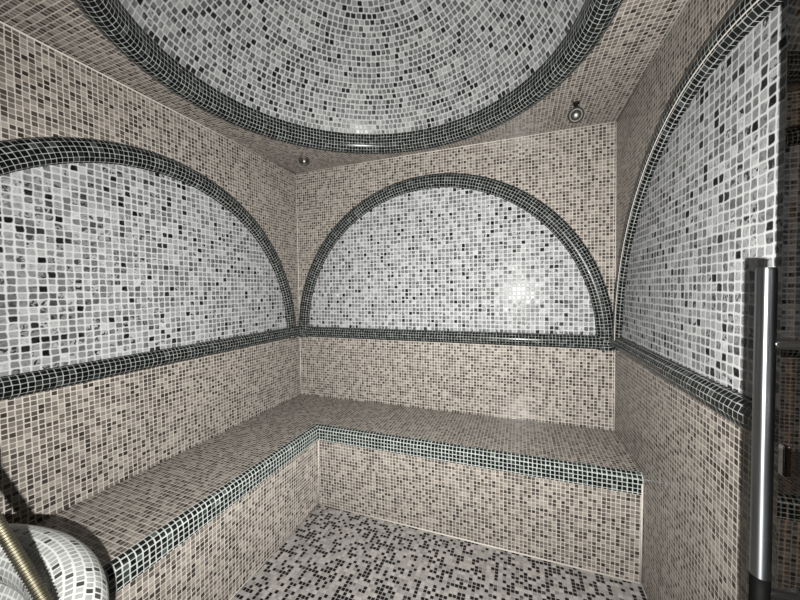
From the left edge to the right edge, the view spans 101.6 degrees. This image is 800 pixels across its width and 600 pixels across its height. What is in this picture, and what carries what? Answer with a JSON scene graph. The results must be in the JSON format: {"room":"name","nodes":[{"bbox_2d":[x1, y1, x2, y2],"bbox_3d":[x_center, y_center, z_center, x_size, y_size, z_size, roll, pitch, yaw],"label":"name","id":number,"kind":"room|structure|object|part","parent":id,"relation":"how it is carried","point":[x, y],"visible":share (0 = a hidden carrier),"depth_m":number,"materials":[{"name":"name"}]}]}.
{"room":"spa","nodes":[
{"label":"spa","id":0,"kind":"room"},
{"bbox_2d":[0,23,300,524],"bbox_3d":[-1.199,0.168,1.503,0.106,2.189,2.400,0,2,20],"label":"wall","id":1,"kind":"structure","parent":0,"point":[98,261],"depth_m":1.38,"materials":[{"name":"beige tile"}]},
{"bbox_3d":[-1.127,-0.179,1.558,0.006,0.958,1.840,0,2,20],"label":"arch panel","id":2,"kind":"part","parent":1,"relation":"part of","materials":[{"name":"grey tile"}]},
{"bbox_2d":[0,21,295,173],"bbox_3d":[-1.170,-0.926,1.453,0.009,0.009,2.200,0,2,20],"label":"trim","id":3,"kind":"structure","parent":1,"relation":"attached to","point":[30,37],"depth_m":1.39,"materials":[{"name":"tile"}]},
{"bbox_2d":[0,137,300,400],"bbox_3d":[-1.108,-0.188,1.563,0.036,1.001,2.000,0,2,20],"label":"trim","id":4,"kind":"structure","parent":1,"relation":"attached to","point":[18,154],"depth_m":1.37,"materials":[{"name":"black tile"}]},
{"bbox_2d":[296,176,299,310],"bbox_3d":[-0.784,-0.379,2.503,0.007,1.169,0.007,0,2,20],"label":"trim","id":5,"kind":"structure","parent":1,"relation":"attached to","point":[296,176],"depth_m":2.50,"materials":[{"name":"tile"}]},
{"bbox_2d":[299,337,301,393],"bbox_3d":[-0.772,0.507,2.531,0.008,0.445,0.008,1,2,43],"label":"trim","id":6,"kind":"structure","parent":1,"relation":"attached to","point":[299,337],"depth_m":2.53,"materials":[{"name":"tile"}]},
{"bbox_2d":[0,0,685,172],"bbox_3d":[-0.190,-1.186,1.085,2.293,0.516,2.400,0,2,20],"label":"ceiling","id":7,"kind":"structure","parent":0,"point":[343,66],"depth_m":1.54,"materials":[{"name":"beige tile"}]},
{"bbox_2d":[299,156,309,165],"bbox_3d":[-0.646,-0.938,2.196,0.066,0.051,0.065,0,2,20],"label":"ceiling light","id":8,"kind":"object","parent":7,"relation":"attached to","point":[303,160],"depth_m":2.19,"materials":[{"name":"metal"}]},
{"bbox_2d":[72,0,623,153],"bbox_3d":[-0.149,-0.929,1.202,1.724,0.097,1.724,0,2,20],"label":"trim","id":9,"kind":"structure","parent":7,"relation":"attached to","point":[111,18],"depth_m":1.45,"materials":[{"name":"black tile"}]},
{"bbox_2d":[568,101,583,122],"bbox_3d":[0.856,-0.912,1.587,0.070,0.092,0.037,0,2,20],"label":"ceiling light","id":10,"kind":"object","parent":7,"relation":"attached to","point":[576,114],"depth_m":1.58,"materials":[{"name":"metal"}]},
{"bbox_2d":[231,505,647,599],"bbox_3d":[-0.156,1.310,1.163,2.293,0.100,2.400,0,2,20],"label":"floor","id":11,"kind":"structure","parent":0,"point":[334,554],"depth_m":1.50,"materials":[{"name":"tile"}]},
{"bbox_2d":[0,523,108,599],"bbox_3d":[-0.873,0.914,0.534,1.094,0.750,0.547,0,2,20],"label":"basin","id":12,"kind":"object","parent":11,"relation":"on","point":[69,569],"visible":0.83,"depth_m":0.68,"materials":[{"name":"white tile"}]},
{"bbox_3d":[-0.892,0.676,0.485,0.913,0.090,0.456,0,2,20],"label":"bowl","id":13,"kind":"part","parent":12,"relation":"part of","materials":[{"name":"white tile"}]},
{"bbox_2d":[34,394,643,599],"bbox_3d":[-0.160,1.014,1.154,2.091,0.491,2.198,0,2,20],"label":"bench","id":14,"kind":"object","parent":11,"relation":"on","point":[199,523],"visible":1,"depth_m":1.57,"materials":[{"name":"beige tile"}]},
{"bbox_2d":[296,122,615,430],"bbox_3d":[0.222,0.127,2.204,2.093,2.189,0.106,0,2,20],"label":"wall","id":15,"kind":"structure","parent":0,"point":[444,258],"depth_m":2.07,"materials":[{"name":"beige tile"}]},
{"bbox_3d":[0.199,-0.264,2.145,2.033,1.054,0.006,0,2,20],"label":"arch panel","id":16,"kind":"part","parent":15,"relation":"part of","materials":[{"name":"grey tile"}]},
{"bbox_2d":[299,173,612,350],"bbox_3d":[0.194,-0.270,2.131,2.093,1.102,0.036,0,2,20],"label":"trim","id":17,"kind":"structure","parent":15,"relation":"attached to","point":[584,260],"depth_m":2.00,"materials":[{"name":"black tile"}]},
{"bbox_2d":[296,121,615,173],"bbox_3d":[0.191,-0.966,2.126,2.093,0.007,0.007,0,2,20],"label":"trim","id":18,"kind":"structure","parent":15,"relation":"attached to","point":[614,121],"depth_m":2.04,"materials":[{"name":"tile"}]},
{"bbox_2d":[614,0,788,599],"bbox_3d":[0.855,0.163,0.752,0.106,2.189,2.400,0,2,20],"label":"wall","id":19,"kind":"structure","parent":0,"point":[711,215],"depth_m":0.95,"materials":[{"name":"beige tile"}]},
{"bbox_2d":[614,351,614,429],"bbox_3d":[1.194,0.503,1.813,0.006,0.445,0.006,1,2,43],"label":"trim","id":20,"kind":"structure","parent":19,"relation":"attached to","point":[614,351],"depth_m":1.81,"materials":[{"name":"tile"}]},
{"bbox_2d":[615,122,616,282],"bbox_3d":[1.181,-0.384,1.785,0.006,1.169,0.006,0,2,20],"label":"trim","id":21,"kind":"structure","parent":19,"relation":"attached to","point":[616,122],"depth_m":1.78,"materials":[{"name":"tile"}]},
{"bbox_2d":[616,0,687,121],"bbox_3d":[0.796,-0.930,0.734,0.007,0.007,2.200,0,2,20],"label":"trim","id":22,"kind":"structure","parent":19,"relation":"attached to","point":[686,0],"depth_m":1.25,"materials":[{"name":"tile"}]},
{"bbox_2d":[609,0,785,451],"bbox_3d":[0.823,-0.206,0.857,0.036,1.007,2.000,0,2,20],"label":"trim","id":23,"kind":"structure","parent":19,"relation":"attached to","point":[730,404],"depth_m":0.96,"materials":[{"name":"black tile"}]},
{"bbox_3d":[0.830,-0.192,0.832,0.006,0.974,1.872,0,2,20],"label":"arch panel","id":24,"kind":"part","parent":19,"relation":"part of","materials":[{"name":"grey tile"}]},
{"bbox_3d":[-0.566,0.205,0.048,2.093,2.189,0.100,0,2,20],"label":"wall","id":25,"kind":"structure","parent":0,"visible":0},
{"bbox_2d":[0,511,52,599],"bbox_3d":[-0.596,0.415,0.347,0.561,0.702,0.427,0,2,20],"label":"shower hose","id":26,"kind":"object","parent":25,"relation":"attached to","point":[9,542],"visible":1,"depth_m":0.53,"materials":[{"name":"metal"}]},
{"bbox_2d":[748,0,799,599],"bbox_3d":[0.463,0.239,0.161,0.069,2.055,0.816,0,2,20],"label":"door","id":27,"kind":"structure","parent":25,"relation":"in","point":[766,344],"depth_m":0.50,"materials":[{"name":"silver metal"}]},
{"bbox_3d":[0.617,0.258,0.525,0.005,0.050,0.012,0,2,20],"label":"latch plate","id":28,"kind":"part","parent":27,"relation":"part of","materials":[{"name":"silver metal"}]},
{"bbox_3d":[0.489,0.239,0.158,0.008,2.055,0.804,0,2,20],"label":"glass pane","id":29,"kind":"part","parent":27,"relation":"part of","materials":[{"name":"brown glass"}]}
]}

